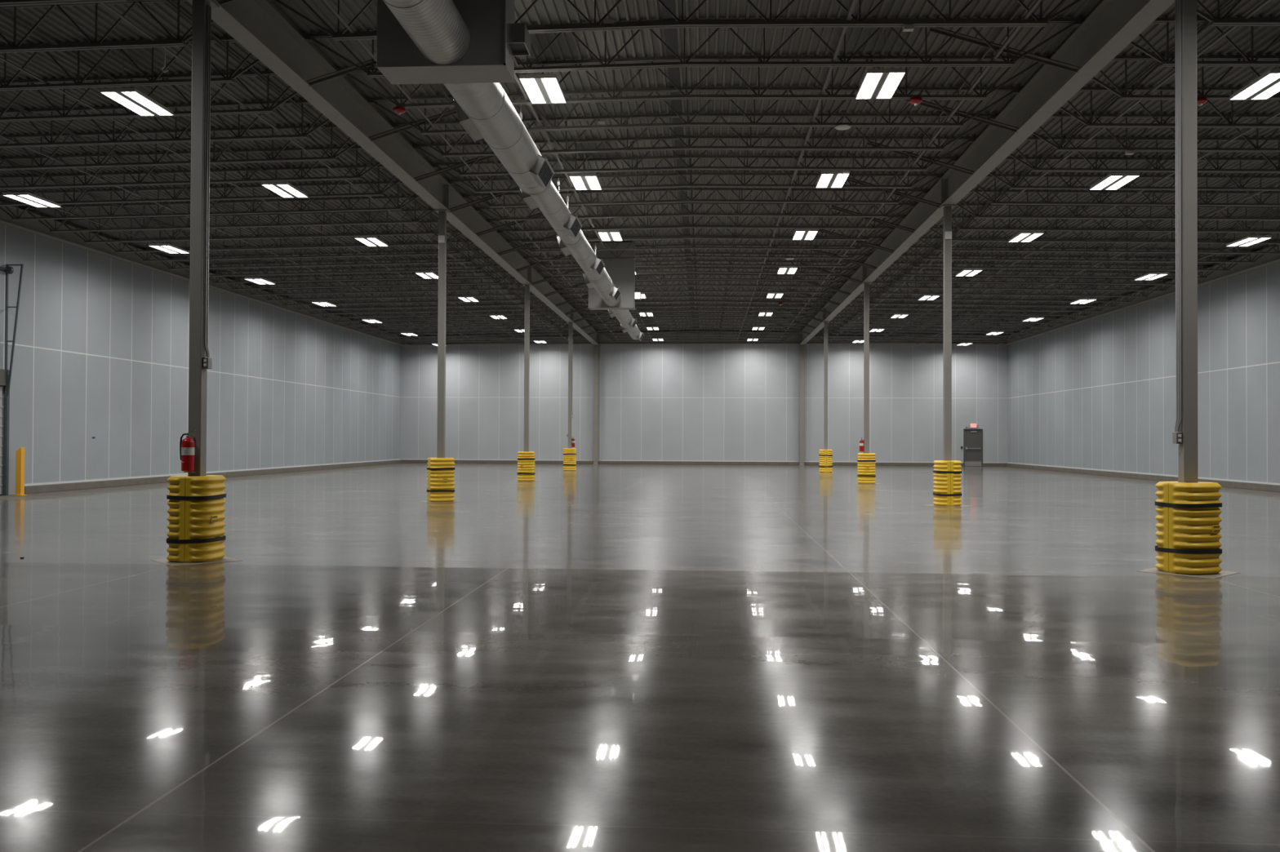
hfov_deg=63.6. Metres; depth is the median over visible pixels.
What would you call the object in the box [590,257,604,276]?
register
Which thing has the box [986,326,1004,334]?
light
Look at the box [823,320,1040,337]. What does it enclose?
joist
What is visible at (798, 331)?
knee brace
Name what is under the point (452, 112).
knee brace
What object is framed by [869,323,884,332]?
light
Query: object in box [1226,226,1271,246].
light
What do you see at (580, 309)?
knee brace
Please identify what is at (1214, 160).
joist
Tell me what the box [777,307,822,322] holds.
knee brace
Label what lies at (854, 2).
bridging angle
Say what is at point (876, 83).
light
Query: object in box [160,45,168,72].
hanging rod
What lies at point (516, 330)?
light
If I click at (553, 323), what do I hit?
joist
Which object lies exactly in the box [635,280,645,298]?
light
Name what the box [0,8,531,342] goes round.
bridging angle
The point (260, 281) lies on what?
light
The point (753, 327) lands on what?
light
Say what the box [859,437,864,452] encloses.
fire extinguisher
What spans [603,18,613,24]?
sensor box
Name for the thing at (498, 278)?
joist
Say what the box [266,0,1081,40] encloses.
joist
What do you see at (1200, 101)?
fire alarm strobe
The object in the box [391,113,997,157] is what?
joist
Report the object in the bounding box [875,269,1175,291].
joist
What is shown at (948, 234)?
junction box
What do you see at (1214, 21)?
joist
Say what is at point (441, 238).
junction box
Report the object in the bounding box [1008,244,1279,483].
wall
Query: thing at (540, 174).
register
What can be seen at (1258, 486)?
baseboard
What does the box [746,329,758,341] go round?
light
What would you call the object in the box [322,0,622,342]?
bridging angle
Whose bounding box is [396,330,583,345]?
joist
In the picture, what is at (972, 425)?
exit sign
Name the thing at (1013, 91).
joist
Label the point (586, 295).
knee brace
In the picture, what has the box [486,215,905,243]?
joist
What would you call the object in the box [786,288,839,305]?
knee brace
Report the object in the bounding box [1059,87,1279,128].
joist
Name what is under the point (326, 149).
joist
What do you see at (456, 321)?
joist
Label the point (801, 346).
wall column
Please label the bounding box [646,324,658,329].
light
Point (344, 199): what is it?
joist
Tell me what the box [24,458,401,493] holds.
baseboard
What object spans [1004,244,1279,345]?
beam
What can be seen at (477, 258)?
joist
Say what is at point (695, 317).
joist
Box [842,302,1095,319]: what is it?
joist
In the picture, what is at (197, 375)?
steel column
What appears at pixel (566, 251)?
register
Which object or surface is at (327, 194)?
joist
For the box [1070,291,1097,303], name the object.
light
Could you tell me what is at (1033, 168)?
joist
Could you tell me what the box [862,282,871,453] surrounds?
steel column
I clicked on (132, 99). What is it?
light
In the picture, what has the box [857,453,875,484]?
guard
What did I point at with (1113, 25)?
girder
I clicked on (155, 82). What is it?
joist
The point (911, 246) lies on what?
joist
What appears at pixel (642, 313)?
light
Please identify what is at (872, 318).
joist
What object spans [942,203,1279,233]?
joist
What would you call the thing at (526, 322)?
steel column
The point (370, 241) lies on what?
light
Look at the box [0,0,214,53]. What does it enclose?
joist
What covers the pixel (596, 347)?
wall column
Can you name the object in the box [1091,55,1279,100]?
joist
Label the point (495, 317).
light
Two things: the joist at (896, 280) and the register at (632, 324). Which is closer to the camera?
the joist at (896, 280)
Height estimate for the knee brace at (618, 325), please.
0.772 m
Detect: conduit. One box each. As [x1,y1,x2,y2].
[202,4,212,368]
[571,324,573,417]
[1172,0,1182,444]
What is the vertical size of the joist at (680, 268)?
0.779 m
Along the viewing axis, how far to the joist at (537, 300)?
47.02 m
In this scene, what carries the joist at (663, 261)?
on the girder at (256, 25)
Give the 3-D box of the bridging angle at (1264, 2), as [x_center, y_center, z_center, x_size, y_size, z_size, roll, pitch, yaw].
[9.381,-5.522,32.498,0.266,0.589,56.440,0,-1,4]
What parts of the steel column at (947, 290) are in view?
cap plate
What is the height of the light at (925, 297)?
0.722 m
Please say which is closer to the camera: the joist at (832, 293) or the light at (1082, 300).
the light at (1082, 300)
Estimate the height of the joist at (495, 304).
0.882 m
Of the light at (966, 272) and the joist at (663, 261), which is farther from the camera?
the joist at (663, 261)
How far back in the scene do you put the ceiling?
21.53 m
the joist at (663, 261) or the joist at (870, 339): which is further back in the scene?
the joist at (870, 339)
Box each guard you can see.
[166,475,226,563]
[426,457,455,502]
[517,451,535,481]
[563,448,576,471]
[818,449,832,472]
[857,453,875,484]
[933,460,961,506]
[1155,481,1222,574]
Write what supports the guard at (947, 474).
on the floor
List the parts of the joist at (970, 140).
bearing seat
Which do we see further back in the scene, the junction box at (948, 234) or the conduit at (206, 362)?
the junction box at (948, 234)
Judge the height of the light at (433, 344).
0.722 m
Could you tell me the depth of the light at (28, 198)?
23.67 m
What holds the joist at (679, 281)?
on the girder at (1113, 25)
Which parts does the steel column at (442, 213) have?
cap plate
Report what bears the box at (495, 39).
attached to the ceiling
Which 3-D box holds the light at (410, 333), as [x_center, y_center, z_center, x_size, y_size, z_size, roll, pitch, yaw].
[-12.100,-5.157,54.159,0.584,0.722,1.220,0,-1,4]
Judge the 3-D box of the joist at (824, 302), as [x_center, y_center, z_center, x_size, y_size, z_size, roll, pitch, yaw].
[2.647,-5.457,47.817,11.961,0.779,0.120,0,-1,4]
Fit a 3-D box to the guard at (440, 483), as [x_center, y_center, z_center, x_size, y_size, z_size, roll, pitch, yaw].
[-4.870,1.312,25.247,0.621,1.067,0.632,1,-1,-31]
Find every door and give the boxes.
[0,368,6,495]
[964,429,982,466]
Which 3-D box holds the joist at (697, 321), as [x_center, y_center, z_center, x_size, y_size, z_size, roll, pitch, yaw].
[2.834,-5.420,50.859,11.961,0.779,0.120,0,-1,4]
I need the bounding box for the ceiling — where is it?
[0,0,1279,336]
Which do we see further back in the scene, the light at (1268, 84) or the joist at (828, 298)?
the joist at (828, 298)
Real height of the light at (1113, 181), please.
0.722 m
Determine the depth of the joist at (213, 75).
17.96 m
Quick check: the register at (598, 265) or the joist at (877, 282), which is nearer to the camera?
the register at (598, 265)
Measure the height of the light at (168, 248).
0.722 m
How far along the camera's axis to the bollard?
27.11 m
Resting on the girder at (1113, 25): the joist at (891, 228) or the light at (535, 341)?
the joist at (891, 228)
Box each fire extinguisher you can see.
[179,430,195,472]
[571,436,574,447]
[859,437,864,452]
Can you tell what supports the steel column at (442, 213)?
on the floor
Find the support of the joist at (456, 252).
on the girder at (256, 25)
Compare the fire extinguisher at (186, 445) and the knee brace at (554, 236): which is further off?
the knee brace at (554, 236)
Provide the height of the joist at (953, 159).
0.779 m
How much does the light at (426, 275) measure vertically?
0.722 m
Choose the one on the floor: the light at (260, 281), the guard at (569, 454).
the guard at (569, 454)
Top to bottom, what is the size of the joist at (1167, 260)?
0.882 m
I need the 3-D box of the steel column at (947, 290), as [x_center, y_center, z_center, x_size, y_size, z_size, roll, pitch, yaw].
[7.309,-1.676,24.535,0.340,7.126,0.340,0,-1,4]
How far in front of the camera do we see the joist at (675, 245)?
34.03 m
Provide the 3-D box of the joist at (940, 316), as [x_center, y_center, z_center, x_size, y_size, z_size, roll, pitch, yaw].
[14.954,-5.205,51.639,11.901,0.882,0.120,0,-1,4]
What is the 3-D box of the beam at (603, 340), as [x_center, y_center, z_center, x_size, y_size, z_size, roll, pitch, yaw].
[3.474,-5.202,61.293,11.850,0.649,0.240,0,-1,4]
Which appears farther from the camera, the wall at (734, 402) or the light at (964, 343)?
the wall at (734, 402)
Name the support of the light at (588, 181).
hanging from the joist at (953, 159)
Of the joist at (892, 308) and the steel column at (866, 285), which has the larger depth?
the joist at (892, 308)
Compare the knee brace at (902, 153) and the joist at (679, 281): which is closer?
the knee brace at (902, 153)
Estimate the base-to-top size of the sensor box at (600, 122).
0.070 m
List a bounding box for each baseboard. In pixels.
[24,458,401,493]
[401,458,1005,466]
[1005,462,1279,492]
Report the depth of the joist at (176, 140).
19.51 m
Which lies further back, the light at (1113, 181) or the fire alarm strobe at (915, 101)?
the light at (1113, 181)
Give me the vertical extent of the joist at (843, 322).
0.882 m
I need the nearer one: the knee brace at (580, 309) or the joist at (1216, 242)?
the joist at (1216, 242)
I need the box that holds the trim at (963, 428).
[963,428,982,466]
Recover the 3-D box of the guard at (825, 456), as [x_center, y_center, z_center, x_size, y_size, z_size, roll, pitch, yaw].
[8.791,1.650,48.835,0.632,1.067,0.621,0,-1,4]
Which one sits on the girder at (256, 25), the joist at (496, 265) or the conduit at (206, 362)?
the joist at (496, 265)
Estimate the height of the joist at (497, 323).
0.882 m
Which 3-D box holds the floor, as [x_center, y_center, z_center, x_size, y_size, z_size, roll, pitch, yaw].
[1.241,1.970,25.042,36.860,0.203,73.540,0,-1,4]
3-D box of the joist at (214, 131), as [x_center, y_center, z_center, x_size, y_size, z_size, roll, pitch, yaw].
[-11.043,-5.676,21.175,11.861,0.882,0.120,0,-1,4]
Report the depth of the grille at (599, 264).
26.39 m
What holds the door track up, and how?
attached to the wall at (101, 350)
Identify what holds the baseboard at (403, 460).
attached to the wall at (734, 402)
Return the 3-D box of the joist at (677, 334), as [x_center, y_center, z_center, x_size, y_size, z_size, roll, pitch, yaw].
[3.208,-5.346,56.944,11.961,0.779,0.120,0,-1,4]
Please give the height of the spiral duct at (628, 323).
0.588 m
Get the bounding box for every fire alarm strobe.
[393,106,405,115]
[909,97,922,106]
[1196,97,1207,106]
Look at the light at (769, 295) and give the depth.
40.89 m
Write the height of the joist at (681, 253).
0.779 m
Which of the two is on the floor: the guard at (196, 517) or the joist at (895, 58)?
the guard at (196, 517)
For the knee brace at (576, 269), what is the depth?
37.57 m
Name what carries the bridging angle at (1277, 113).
on the joist at (831, 335)
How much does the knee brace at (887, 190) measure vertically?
0.772 m
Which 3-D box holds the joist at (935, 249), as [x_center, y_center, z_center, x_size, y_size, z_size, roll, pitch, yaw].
[13.646,-5.464,30.345,11.901,0.882,0.120,0,-1,4]
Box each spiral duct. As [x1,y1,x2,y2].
[382,0,470,65]
[444,82,621,306]
[608,310,644,341]
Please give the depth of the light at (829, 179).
22.59 m
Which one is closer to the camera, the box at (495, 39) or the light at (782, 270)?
the box at (495, 39)
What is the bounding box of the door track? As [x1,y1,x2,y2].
[0,264,23,495]
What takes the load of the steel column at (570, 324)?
on the floor
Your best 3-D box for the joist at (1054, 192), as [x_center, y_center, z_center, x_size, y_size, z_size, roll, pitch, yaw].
[13.365,-5.519,25.782,11.901,0.882,0.120,0,-1,4]
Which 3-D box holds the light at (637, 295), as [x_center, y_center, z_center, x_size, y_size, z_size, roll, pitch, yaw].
[-0.076,-4.223,33.655,0.210,0.222,0.400,0,-1,4]
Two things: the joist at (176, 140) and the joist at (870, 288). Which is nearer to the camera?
the joist at (176, 140)
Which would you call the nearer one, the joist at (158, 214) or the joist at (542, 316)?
the joist at (158, 214)
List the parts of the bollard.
post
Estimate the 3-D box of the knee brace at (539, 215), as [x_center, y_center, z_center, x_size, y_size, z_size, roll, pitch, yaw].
[-3.417,-5.616,28.417,2.252,0.772,0.091,0,-1,4]
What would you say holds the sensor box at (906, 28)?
attached to the joist at (946, 23)
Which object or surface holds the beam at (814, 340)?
attached to the wall at (734, 402)
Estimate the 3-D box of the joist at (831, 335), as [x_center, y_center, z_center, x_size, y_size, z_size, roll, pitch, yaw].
[15.234,-5.149,56.202,11.901,0.882,0.120,0,-1,4]
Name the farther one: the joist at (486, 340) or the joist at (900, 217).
the joist at (486, 340)
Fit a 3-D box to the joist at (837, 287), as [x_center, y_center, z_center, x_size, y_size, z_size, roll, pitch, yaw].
[2.367,-5.513,43.254,11.961,0.779,0.120,0,-1,4]
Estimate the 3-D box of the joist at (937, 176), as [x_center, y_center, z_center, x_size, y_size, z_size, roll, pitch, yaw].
[1.245,-5.734,25.002,11.961,0.779,0.120,0,-1,4]
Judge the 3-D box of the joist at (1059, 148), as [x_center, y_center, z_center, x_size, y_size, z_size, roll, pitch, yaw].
[12.992,-5.593,19.698,11.901,0.882,0.120,0,-1,4]
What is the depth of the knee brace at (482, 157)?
22.36 m
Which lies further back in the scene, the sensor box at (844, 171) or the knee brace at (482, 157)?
the knee brace at (482, 157)
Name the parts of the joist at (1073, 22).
bearing seat, bearing seat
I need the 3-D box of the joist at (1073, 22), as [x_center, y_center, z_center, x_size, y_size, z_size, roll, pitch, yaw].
[0.685,-5.846,15.876,11.961,0.779,0.120,0,-1,4]
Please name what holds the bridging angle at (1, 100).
on the joist at (547, 336)
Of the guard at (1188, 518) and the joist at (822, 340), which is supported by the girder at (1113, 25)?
the joist at (822, 340)
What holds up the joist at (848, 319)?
on the girder at (1113, 25)
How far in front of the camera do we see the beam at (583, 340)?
61.97 m
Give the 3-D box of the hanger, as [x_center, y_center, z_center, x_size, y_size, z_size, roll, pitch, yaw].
[-1.498,-4.707,23.631,0.510,1.410,0.030,0,-1,4]
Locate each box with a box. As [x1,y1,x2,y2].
[374,0,530,84]
[438,235,444,243]
[588,242,641,310]
[598,120,606,124]
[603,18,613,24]
[842,169,849,173]
[902,24,914,31]
[945,231,951,239]
[1124,150,1133,155]
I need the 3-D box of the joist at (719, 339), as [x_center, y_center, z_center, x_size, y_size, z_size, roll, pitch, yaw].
[3.394,-5.309,59.986,11.961,0.779,0.120,0,-1,4]
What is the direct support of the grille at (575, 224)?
attached to the spiral duct at (485, 111)
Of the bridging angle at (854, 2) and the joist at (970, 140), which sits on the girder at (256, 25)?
the joist at (970, 140)
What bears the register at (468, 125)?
attached to the spiral duct at (485, 111)
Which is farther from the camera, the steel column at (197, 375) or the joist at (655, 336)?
the joist at (655, 336)
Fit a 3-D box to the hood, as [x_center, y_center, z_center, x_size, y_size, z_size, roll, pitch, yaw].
[-1.407,-4.486,11.987,0.210,0.222,0.400,0,-1,4]
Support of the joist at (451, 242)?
on the girder at (256, 25)
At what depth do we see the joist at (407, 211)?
28.75 m
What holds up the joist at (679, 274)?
on the girder at (1113, 25)
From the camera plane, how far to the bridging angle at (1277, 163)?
29.77 m
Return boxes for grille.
[537,160,552,186]
[570,218,581,236]
[595,261,604,273]
[613,289,620,299]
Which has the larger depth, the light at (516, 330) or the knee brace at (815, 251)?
the light at (516, 330)
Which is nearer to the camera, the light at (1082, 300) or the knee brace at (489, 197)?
the knee brace at (489, 197)
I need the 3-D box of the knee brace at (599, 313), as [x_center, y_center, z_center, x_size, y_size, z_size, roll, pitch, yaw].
[-2.109,-5.357,49.711,2.252,0.772,0.091,0,-1,4]
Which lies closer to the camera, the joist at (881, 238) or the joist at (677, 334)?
the joist at (881, 238)
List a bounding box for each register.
[452,99,484,142]
[520,189,538,210]
[528,154,554,189]
[556,235,571,257]
[563,213,582,239]
[582,273,594,289]
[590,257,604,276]
[608,286,621,302]
[608,310,615,318]
[620,324,627,333]
[628,317,636,328]
[636,331,644,341]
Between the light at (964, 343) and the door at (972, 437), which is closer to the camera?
the light at (964, 343)
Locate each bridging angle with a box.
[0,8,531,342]
[0,97,488,345]
[0,158,435,341]
[99,0,574,338]
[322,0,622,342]
[514,57,653,342]
[736,0,857,342]
[777,0,1041,342]
[827,0,1271,342]
[871,100,1279,343]
[916,162,1279,344]
[968,211,1279,342]
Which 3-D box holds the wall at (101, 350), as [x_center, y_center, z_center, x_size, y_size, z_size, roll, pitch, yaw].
[-16.838,-2.140,26.202,0.200,7.900,72.740,0,-1,4]
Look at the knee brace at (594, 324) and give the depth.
52.80 m
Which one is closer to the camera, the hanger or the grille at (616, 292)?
the hanger
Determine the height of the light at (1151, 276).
0.722 m
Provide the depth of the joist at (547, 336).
57.66 m
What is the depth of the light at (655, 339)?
59.51 m
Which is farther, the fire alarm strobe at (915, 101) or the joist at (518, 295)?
the joist at (518, 295)
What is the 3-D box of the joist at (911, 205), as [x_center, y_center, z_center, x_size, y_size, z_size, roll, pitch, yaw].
[1.432,-5.697,28.044,11.961,0.779,0.120,0,-1,4]
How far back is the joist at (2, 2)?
13.32 m
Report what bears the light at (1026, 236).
hanging from the joist at (1216, 242)
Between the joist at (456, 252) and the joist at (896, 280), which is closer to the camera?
the joist at (456, 252)
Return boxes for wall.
[0,200,400,495]
[400,332,1008,463]
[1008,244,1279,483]
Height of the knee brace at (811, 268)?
0.772 m
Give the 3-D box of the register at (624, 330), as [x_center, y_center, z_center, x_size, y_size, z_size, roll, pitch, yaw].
[-0.616,-3.973,41.550,0.224,0.330,0.950,-17,-2,3]
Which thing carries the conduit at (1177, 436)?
attached to the steel column at (1188, 451)
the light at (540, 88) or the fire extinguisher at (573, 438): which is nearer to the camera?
the light at (540, 88)
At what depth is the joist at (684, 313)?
52.30 m
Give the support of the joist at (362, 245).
on the girder at (256, 25)
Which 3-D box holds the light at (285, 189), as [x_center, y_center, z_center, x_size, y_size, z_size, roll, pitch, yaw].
[-8.034,-5.676,23.376,0.584,0.722,1.220,0,-1,4]
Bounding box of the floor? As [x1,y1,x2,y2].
[0,463,1279,851]
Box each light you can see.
[2,164,61,207]
[99,74,173,115]
[148,229,189,253]
[244,268,275,284]
[261,156,307,197]
[311,294,336,306]
[354,220,387,246]
[361,313,382,323]
[400,322,417,335]
[414,257,438,279]
[431,332,446,346]
[457,292,479,302]
[489,301,506,319]
[514,324,524,332]
[519,36,566,103]
[533,335,546,342]
[568,159,601,190]
[598,222,622,240]
[634,292,641,301]
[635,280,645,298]
[639,300,653,316]
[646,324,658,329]
[652,330,663,341]
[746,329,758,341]
[751,315,764,329]
[758,297,773,315]
[766,287,783,297]
[777,259,797,274]
[792,220,817,239]
[815,150,849,187]
[852,337,863,342]
[855,30,905,99]
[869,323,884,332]
[890,309,908,318]
[918,288,940,300]
[955,261,982,276]
[956,339,972,345]
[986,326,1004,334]
[1008,218,1044,242]
[1022,312,1044,321]
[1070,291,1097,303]
[1089,155,1139,190]
[1134,253,1168,279]
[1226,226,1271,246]
[1229,60,1279,100]
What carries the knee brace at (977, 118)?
attached to the girder at (1113, 25)
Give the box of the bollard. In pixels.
[13,447,26,495]
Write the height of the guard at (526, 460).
1.067 m
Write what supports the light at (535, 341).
hanging from the joist at (565, 331)
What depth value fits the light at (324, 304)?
41.87 m
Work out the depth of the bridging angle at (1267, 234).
36.23 m
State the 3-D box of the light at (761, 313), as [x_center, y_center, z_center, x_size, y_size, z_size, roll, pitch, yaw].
[5.709,-5.433,46.961,0.584,0.722,1.220,0,-1,4]
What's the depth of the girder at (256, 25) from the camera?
19.00 m
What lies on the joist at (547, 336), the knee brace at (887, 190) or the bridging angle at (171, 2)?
the bridging angle at (171, 2)
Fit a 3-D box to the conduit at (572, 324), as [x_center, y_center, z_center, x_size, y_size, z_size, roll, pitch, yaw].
[-3.237,-2.655,49.621,0.073,4.500,0.121,0,-1,4]
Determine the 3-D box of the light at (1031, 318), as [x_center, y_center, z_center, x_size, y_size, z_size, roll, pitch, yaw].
[17.614,-5.117,46.225,0.584,0.722,1.220,0,-1,4]
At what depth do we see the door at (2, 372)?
27.03 m
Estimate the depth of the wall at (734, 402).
61.38 m
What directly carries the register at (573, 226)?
attached to the spiral duct at (485, 111)
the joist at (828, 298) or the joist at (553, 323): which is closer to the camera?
the joist at (828, 298)
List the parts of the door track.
rail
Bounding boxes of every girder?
[211,0,599,345]
[799,0,1174,345]
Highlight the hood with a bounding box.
[506,23,530,56]
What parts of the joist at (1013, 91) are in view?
bearing seat, bearing seat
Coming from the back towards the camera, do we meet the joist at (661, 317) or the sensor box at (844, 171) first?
the joist at (661, 317)
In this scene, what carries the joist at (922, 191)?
on the girder at (1113, 25)
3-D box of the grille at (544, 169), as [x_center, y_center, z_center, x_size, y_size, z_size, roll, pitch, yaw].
[-1.562,-4.147,16.962,0.016,0.272,0.880,29,1,3]
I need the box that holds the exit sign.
[968,423,978,427]
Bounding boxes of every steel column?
[186,0,219,475]
[435,208,450,457]
[522,284,532,451]
[567,322,573,448]
[822,321,829,449]
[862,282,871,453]
[939,204,955,460]
[1177,0,1198,482]
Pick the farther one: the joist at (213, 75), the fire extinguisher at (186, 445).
the joist at (213, 75)
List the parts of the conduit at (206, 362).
plate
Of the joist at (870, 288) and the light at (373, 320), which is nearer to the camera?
the joist at (870, 288)
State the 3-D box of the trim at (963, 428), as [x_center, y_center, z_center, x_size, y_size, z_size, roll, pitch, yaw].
[19.488,1.269,60.406,1.100,2.200,0.130,0,-1,4]
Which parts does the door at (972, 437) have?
kick plate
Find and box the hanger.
[566,190,585,251]
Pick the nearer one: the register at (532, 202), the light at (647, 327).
the register at (532, 202)
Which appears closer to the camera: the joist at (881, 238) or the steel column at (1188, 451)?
the steel column at (1188, 451)
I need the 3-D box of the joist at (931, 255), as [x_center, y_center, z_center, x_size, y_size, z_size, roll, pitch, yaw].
[13.926,-5.408,34.908,11.901,0.882,0.120,0,-1,4]
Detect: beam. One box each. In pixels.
[0,201,404,346]
[402,336,592,344]
[599,333,799,344]
[806,335,1006,343]
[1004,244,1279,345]
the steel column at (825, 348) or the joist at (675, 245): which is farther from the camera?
the steel column at (825, 348)
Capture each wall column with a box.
[593,345,598,464]
[799,344,804,466]
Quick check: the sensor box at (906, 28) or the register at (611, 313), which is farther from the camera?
the register at (611, 313)
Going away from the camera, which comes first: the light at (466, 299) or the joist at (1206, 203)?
the joist at (1206, 203)
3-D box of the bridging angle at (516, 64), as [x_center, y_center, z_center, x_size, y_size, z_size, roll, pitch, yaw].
[-1.039,-5.641,33.140,0.222,0.589,56.440,0,-1,4]
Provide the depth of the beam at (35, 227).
33.73 m
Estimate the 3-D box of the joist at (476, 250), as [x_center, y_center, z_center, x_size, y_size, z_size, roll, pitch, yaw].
[-10.202,-5.510,34.864,11.861,0.882,0.120,0,-1,4]
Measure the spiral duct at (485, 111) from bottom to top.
0.652 m
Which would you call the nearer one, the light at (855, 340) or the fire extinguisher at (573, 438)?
the fire extinguisher at (573, 438)
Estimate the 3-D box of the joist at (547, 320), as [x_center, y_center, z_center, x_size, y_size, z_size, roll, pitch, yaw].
[-9.268,-5.325,50.075,11.861,0.882,0.120,0,-1,4]
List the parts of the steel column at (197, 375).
cap plate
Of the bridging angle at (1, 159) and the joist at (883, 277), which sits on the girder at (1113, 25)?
the joist at (883, 277)
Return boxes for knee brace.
[216,0,235,5]
[306,59,376,86]
[368,108,456,142]
[413,155,494,182]
[448,186,519,212]
[475,213,543,236]
[497,234,558,256]
[515,254,570,271]
[531,268,582,285]
[543,282,585,297]
[555,294,588,306]
[564,306,588,315]
[573,310,608,323]
[581,317,616,329]
[586,324,620,335]
[768,320,809,335]
[772,314,816,328]
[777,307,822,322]
[782,297,831,315]
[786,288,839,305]
[792,276,850,295]
[800,262,862,284]
[809,249,876,270]
[818,229,893,253]
[831,205,915,233]
[847,177,941,208]
[866,141,974,175]
[893,92,1018,133]
[929,26,1079,73]
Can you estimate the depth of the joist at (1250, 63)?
15.37 m
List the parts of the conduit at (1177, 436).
plate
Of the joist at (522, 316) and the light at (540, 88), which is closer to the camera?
the light at (540, 88)
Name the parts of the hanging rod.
rod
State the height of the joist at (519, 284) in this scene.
0.882 m
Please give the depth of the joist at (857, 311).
45.47 m
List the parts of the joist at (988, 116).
bearing seat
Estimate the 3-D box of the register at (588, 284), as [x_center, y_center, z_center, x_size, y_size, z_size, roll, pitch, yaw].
[-1.417,-4.112,29.127,0.224,0.330,0.950,-17,-2,3]
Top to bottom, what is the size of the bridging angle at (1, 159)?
0.589 m
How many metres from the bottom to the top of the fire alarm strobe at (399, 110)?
0.120 m
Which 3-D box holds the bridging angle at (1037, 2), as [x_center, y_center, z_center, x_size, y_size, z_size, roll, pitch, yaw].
[6.487,-5.581,32.677,0.266,0.589,56.440,0,-1,4]
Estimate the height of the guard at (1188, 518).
1.067 m
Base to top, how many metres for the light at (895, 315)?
0.722 m
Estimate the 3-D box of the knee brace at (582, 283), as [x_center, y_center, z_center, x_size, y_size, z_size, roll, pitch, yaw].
[-2.669,-5.468,40.585,2.252,0.772,0.091,0,-1,4]
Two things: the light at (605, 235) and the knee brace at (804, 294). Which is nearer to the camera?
the light at (605, 235)
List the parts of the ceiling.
ridge plate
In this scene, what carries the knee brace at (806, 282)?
attached to the girder at (1113, 25)
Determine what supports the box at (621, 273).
attached to the ceiling
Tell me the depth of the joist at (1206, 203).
24.34 m
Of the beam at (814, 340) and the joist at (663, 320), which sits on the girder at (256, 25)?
the joist at (663, 320)
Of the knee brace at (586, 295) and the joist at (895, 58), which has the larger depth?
the knee brace at (586, 295)
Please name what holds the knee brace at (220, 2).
attached to the girder at (256, 25)
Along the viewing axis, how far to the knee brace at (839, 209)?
27.82 m
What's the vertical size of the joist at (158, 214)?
0.882 m
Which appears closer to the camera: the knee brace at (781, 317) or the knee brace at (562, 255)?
the knee brace at (562, 255)
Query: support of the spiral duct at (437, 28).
attached to the box at (495, 39)
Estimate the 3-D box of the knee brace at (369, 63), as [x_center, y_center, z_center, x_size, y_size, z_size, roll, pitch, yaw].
[-4.164,-5.764,16.248,2.252,0.772,0.091,0,-1,4]
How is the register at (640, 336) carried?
attached to the spiral duct at (628, 323)
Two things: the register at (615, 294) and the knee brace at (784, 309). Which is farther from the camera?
the knee brace at (784, 309)
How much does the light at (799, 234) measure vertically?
0.722 m
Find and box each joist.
[0,0,127,6]
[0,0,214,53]
[0,36,259,91]
[0,71,297,122]
[0,99,329,148]
[0,124,356,170]
[0,146,380,189]
[0,164,400,206]
[0,181,418,220]
[18,195,435,232]
[56,208,449,243]
[89,220,462,253]
[116,231,473,262]
[142,240,484,270]
[167,248,493,276]
[189,257,502,284]
[209,264,511,289]
[228,271,518,295]
[245,277,524,301]
[262,283,532,306]
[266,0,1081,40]
[277,288,537,310]
[293,293,543,314]
[302,17,1084,78]
[308,298,548,318]
[317,302,553,322]
[329,306,557,325]
[337,55,1049,108]
[339,311,562,328]
[351,315,566,332]
[360,318,568,335]
[366,87,1021,135]
[370,321,573,337]
[378,324,577,340]
[388,327,580,342]
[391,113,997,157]
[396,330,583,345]
[412,135,976,176]
[431,155,958,193]
[447,173,942,208]
[462,187,928,221]
[475,202,916,232]
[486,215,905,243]
[497,225,895,252]
[506,235,886,261]
[515,244,876,269]
[523,252,870,275]
[530,259,863,282]
[537,266,857,288]
[543,273,851,294]
[549,280,845,299]
[554,285,840,304]
[560,291,835,309]
[564,295,831,313]
[568,299,827,317]
[573,304,823,320]
[577,307,819,324]
[580,311,816,327]
[584,315,813,330]
[586,319,810,333]
[590,322,807,336]
[593,325,804,339]
[595,328,802,342]
[813,329,1008,344]
[817,326,1016,342]
[820,324,1031,339]
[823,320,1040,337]
[827,317,1050,333]
[830,313,1060,330]
[834,310,1071,327]
[838,306,1083,324]
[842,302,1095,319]
[847,297,1109,315]
[852,292,1119,311]
[857,287,1136,307]
[869,275,1172,297]
[869,281,1154,302]
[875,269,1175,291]
[883,262,1212,285]
[890,254,1234,278]
[898,245,1258,271]
[908,236,1279,263]
[918,226,1279,254]
[929,216,1279,244]
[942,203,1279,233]
[955,190,1279,220]
[972,174,1279,206]
[989,156,1279,191]
[1009,137,1279,173]
[1032,114,1279,152]
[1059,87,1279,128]
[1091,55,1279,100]
[1129,17,1279,66]
[1196,0,1279,26]
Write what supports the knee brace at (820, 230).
attached to the girder at (1113, 25)
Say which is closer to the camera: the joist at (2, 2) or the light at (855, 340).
the joist at (2, 2)
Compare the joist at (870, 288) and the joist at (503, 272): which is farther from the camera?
the joist at (870, 288)
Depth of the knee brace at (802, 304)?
46.08 m
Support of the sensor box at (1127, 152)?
attached to the joist at (1059, 148)
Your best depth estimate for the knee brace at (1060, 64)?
15.66 m

